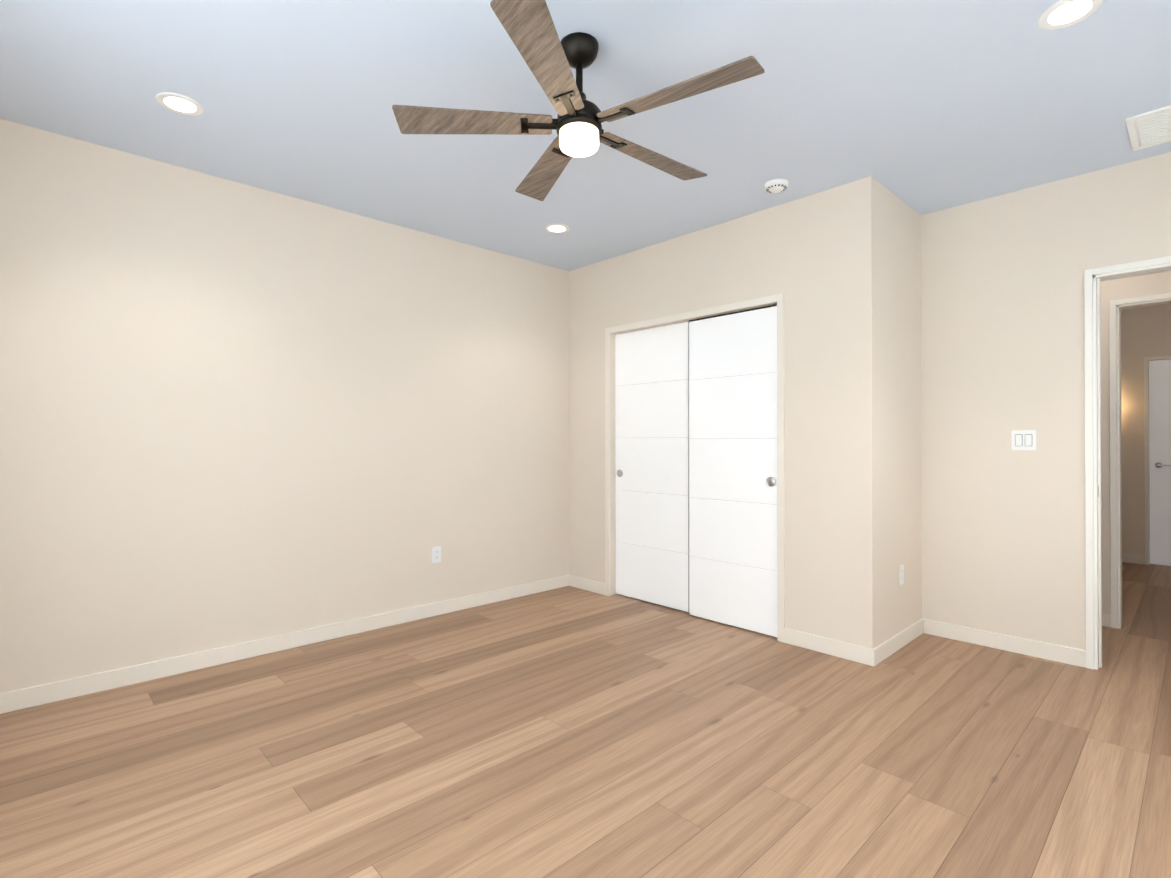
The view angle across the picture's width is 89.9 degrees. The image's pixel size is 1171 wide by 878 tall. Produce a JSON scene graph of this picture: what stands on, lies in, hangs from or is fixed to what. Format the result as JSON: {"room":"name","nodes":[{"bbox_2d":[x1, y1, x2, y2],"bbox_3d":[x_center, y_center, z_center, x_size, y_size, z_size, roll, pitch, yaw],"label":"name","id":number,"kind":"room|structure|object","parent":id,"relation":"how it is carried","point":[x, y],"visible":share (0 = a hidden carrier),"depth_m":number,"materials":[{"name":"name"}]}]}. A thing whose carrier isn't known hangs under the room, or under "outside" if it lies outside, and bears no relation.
{"room":"empty bedroom","nodes":[
{"label":"empty bedroom","id":0,"kind":"room"},
{"bbox_2d":[0,119,568,692],"bbox_3d":[-0.890,-0.097,4.422,5.890,2.700,0.120,0,0,-44],"label":"wall","id":1,"kind":"structure","parent":0,"point":[234,413],"depth_m":3.33,"materials":[{"name":"paint"}]},
{"bbox_2d":[0,575,568,713],"bbox_3d":[-1.514,1.203,3.729,3.800,0.092,0.014,0,0,-44],"label":"baseboard","id":2,"kind":"structure","parent":1,"relation":"attached to","point":[23,698],"depth_m":3.31,"materials":[{"name":"paint"}]},
{"bbox_2d":[432,546,440,562],"bbox_3d":[-1.058,0.822,4.170,0.070,0.115,0.007,0,0,-44],"label":"outlet","id":3,"kind":"object","parent":1,"relation":"attached to","point":[436,554],"visible":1,"depth_m":4.17,"materials":[{"name":"white plastic"}]},
{"bbox_2d":[0,562,1170,877],"bbox_3d":[2.166,1.287,3.316,8.810,0.080,5.920,0,0,-44],"label":"floor","id":4,"kind":"structure","parent":0,"point":[568,732],"depth_m":2.28,"materials":[{"name":"brown wood"}]},
{"bbox_2d":[0,0,1170,270],"bbox_3d":[2.166,-1.493,3.331,8.810,0.080,5.920,0,0,-44],"label":"ceiling","id":5,"kind":"structure","parent":0,"point":[924,106],"depth_m":2.51,"materials":[{"name":"paint"}]},
{"bbox_2d":[156,92,203,115],"bbox_3d":[-1.763,-1.455,2.553,0.174,0.004,0.174,0,0,-44],"label":"recessed light","id":6,"kind":"object","parent":5,"relation":"in","point":[179,103],"visible":1,"depth_m":2.54,"materials":[{"name":"white plastic"}]},
{"bbox_2d":[544,224,569,232],"bbox_3d":[-0.196,-1.447,4.040,0.174,0.004,0.174,0,0,-44],"label":"recessed light","id":7,"kind":"object","parent":5,"relation":"in","point":[556,228],"visible":1,"depth_m":4.03,"materials":[{"name":"white plastic"}]},
{"bbox_2d":[392,0,764,200],"bbox_3d":[0.009,-1.265,2.193,1.264,0.388,1.300,0,0,-44],"label":"ceiling fan","id":8,"kind":"object","parent":5,"relation":"hanging from","point":[549,57],"visible":1,"depth_m":2.11,"materials":[{"name":"brown wood"}]},
{"bbox_2d":[764,179,788,192],"bbox_3d":[1.087,-1.433,3.341,0.132,0.040,0.132,0,0,-44],"label":"smoke detector","id":9,"kind":"object","parent":5,"relation":"attached to","point":[775,185],"visible":1,"depth_m":3.31,"materials":[{"name":"white plastic"}]},
{"bbox_2d":[1038,0,1102,29],"bbox_3d":[1.653,-1.458,2.003,0.174,0.004,0.174,0,0,-44],"label":"recessed light","id":10,"kind":"object","parent":5,"relation":"in","point":[1062,14],"visible":1,"depth_m":2.01,"materials":[{"name":"white plastic"}]},
{"bbox_2d":[1125,105,1170,150],"bbox_3d":[2.742,-1.452,2.658,0.410,0.010,0.410,0,0,-44],"label":"ceiling vent","id":11,"kind":"object","parent":5,"relation":"in","point":[1149,129],"visible":0.98,"depth_m":2.74,"materials":[{"name":"white plastic"}]},
{"bbox_2d":[569,259,615,595],"bbox_3d":[0.064,-0.095,4.906,0.100,2.700,0.490,0,0,-44],"label":"wall pier","id":12,"kind":"object","parent":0,"point":[589,304],"visible":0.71,"depth_m":4.86,"materials":[{"name":"paint"}]},
{"bbox_2d":[569,575,604,594],"bbox_3d":[0.012,1.209,4.871,0.014,0.092,0.431,0,0,-44],"label":"baseboard","id":13,"kind":"structure","parent":12,"relation":"attached to","point":[587,584],"depth_m":4.86,"materials":[{"name":"paint"}]},
{"bbox_2d":[610,206,777,334],"bbox_3d":[0.732,-1.148,4.208,0.100,0.600,1.450,0,0,-44],"label":"wall","id":14,"kind":"structure","parent":0,"point":[731,261],"depth_m":4.08,"materials":[{"name":"paint"}]},
{"bbox_2d":[615,321,689,611],"bbox_3d":[0.523,0.199,4.452,0.040,2.084,0.791,0,0,-44],"label":"closet door","id":15,"kind":"structure","parent":14,"relation":"in","point":[652,438],"depth_m":4.44,"materials":[{"name":"white wood"}]},
{"bbox_2d":[605,293,784,642],"bbox_3d":[0.711,0.179,4.182,0.068,2.145,1.540,0,0,-44],"label":"trim","id":16,"kind":"structure","parent":14,"relation":"attached to","point":[778,299],"depth_m":3.63,"materials":[{"name":"paint"}]},
{"bbox_2d":[689,306,776,636],"bbox_3d":[0.979,0.204,3.911,0.040,2.068,0.681,0,0,-44],"label":"closet door","id":17,"kind":"structure","parent":14,"relation":"in","point":[733,455],"depth_m":3.88,"materials":[{"name":"white wood"}]},
{"bbox_2d":[778,176,878,648],"bbox_3d":[1.423,-0.102,3.474,0.100,2.700,0.560,0,0,-44],"label":"wall pier","id":18,"kind":"object","parent":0,"point":[828,263],"visible":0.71,"depth_m":3.40,"materials":[{"name":"paint"}]},
{"bbox_2d":[784,628,874,665],"bbox_3d":[1.402,1.202,3.406,0.014,0.092,0.529,0,0,-44],"label":"baseboard","id":19,"kind":"structure","parent":18,"relation":"attached to","point":[847,651],"depth_m":3.38,"materials":[{"name":"paint"}]},
{"bbox_2d":[878,182,921,644],"bbox_3d":[1.879,-0.102,3.589,0.720,2.700,0.100,0,0,-44],"label":"wall","id":20,"kind":"structure","parent":0,"point":[899,295],"depth_m":3.53,"materials":[{"name":"paint"}]},
{"bbox_2d":[873,618,923,665],"bbox_3d":[1.882,1.202,3.506,0.820,0.092,0.014,0,0,-44],"label":"baseboard","id":21,"kind":"structure","parent":20,"relation":"attached to","point":[894,643],"depth_m":3.46,"materials":[{"name":"paint"}]},
{"bbox_2d":[899,565,903,584],"bbox_3d":[1.905,0.818,3.535,0.070,0.115,0.007,0,0,-44],"label":"outlet","id":22,"kind":"object","parent":20,"relation":"attached to","point":[901,574],"visible":1,"depth_m":3.53,"materials":[{"name":"white plastic"}]},
{"bbox_2d":[921,152,1170,649],"bbox_3d":[1.925,-0.099,4.150,0.120,2.700,4.150,0,0,-44],"label":"wall","id":23,"kind":"structure","parent":0,"point":[1002,358],"depth_m":3.44,"materials":[{"name":"paint"}]},
{"bbox_2d":[924,619,1085,667],"bbox_3d":[2.454,1.202,3.489,0.014,0.092,0.799,0,0,-44],"label":"baseboard","id":24,"kind":"structure","parent":23,"relation":"attached to","point":[1054,652],"depth_m":3.45,"materials":[{"name":"paint"}]},
{"bbox_2d":[1011,430,1035,449],"bbox_3d":[2.542,0.007,3.405,0.011,0.116,0.116,0,0,-44],"label":"light switch","id":25,"kind":"object","parent":23,"relation":"attached to","point":[1023,439],"visible":1,"depth_m":3.40,"materials":[{"name":"white plastic"}]},
{"bbox_2d":[1084,256,1170,669],"bbox_3d":[3.076,0.160,2.936,0.148,2.170,0.867,0,0,-44],"label":"door frame","id":26,"kind":"structure","parent":23,"relation":"attached to","point":[1093,277],"depth_m":3.19,"materials":[{"name":"paint"}]},
{"bbox_2d":[1100,271,1170,612],"bbox_3d":[2.690,-0.095,4.841,0.120,2.700,4.200,0,0,-44],"label":"wall","id":27,"kind":"structure","parent":0,"point":[1107,291],"depth_m":3.92,"materials":[{"name":"paint"}]},
{"bbox_2d":[1102,612,1110,626],"bbox_3d":[2.342,1.210,5.104,0.014,0.092,3.330,0,0,-44],"label":"baseboard","id":28,"kind":"structure","parent":27,"relation":"attached to","point":[1106,619],"depth_m":3.91,"materials":[{"name":"paint"}]},
{"bbox_2d":[1109,293,1170,628],"bbox_3d":[3.846,0.164,3.621,0.148,2.170,0.900,0,0,-44],"label":"trim","id":29,"kind":"structure","parent":27,"relation":"attached to","point":[1116,307],"depth_m":3.88,"materials":[{"name":"paint"}]},
{"bbox_2d":[1121,304,1170,564],"bbox_3d":[5.816,-0.090,5.789,0.120,2.700,1.230,0,0,-44],"label":"wall","id":30,"kind":"structure","parent":0,"point":[1134,337],"depth_m":5.95,"materials":[{"name":"paint"}]},
{"bbox_2d":[1122,553,1144,564],"bbox_3d":[5.487,1.216,6.031,0.014,0.092,0.386,0,0,-44],"label":"baseboard","id":31,"kind":"structure","parent":30,"relation":"attached to","point":[1133,558],"depth_m":5.95,"materials":[{"name":"paint"}]},
{"bbox_2d":[1144,356,1170,564],"bbox_3d":[5.916,0.219,5.585,0.014,2.080,0.860,0,0,-44],"label":"door frame","id":32,"kind":"structure","parent":30,"relation":"attached to","point":[1146,417],"depth_m":5.88,"materials":[{"name":"paint"}]},
{"bbox_2d":[1149,359,1170,565],"bbox_3d":[5.932,0.232,5.600,0.090,2.035,0.792,0,0,-44],"label":"hall door","id":33,"kind":"structure","parent":30,"relation":"in","point":[1160,446],"depth_m":5.83,"materials":[{"name":"white wood"}]}
]}

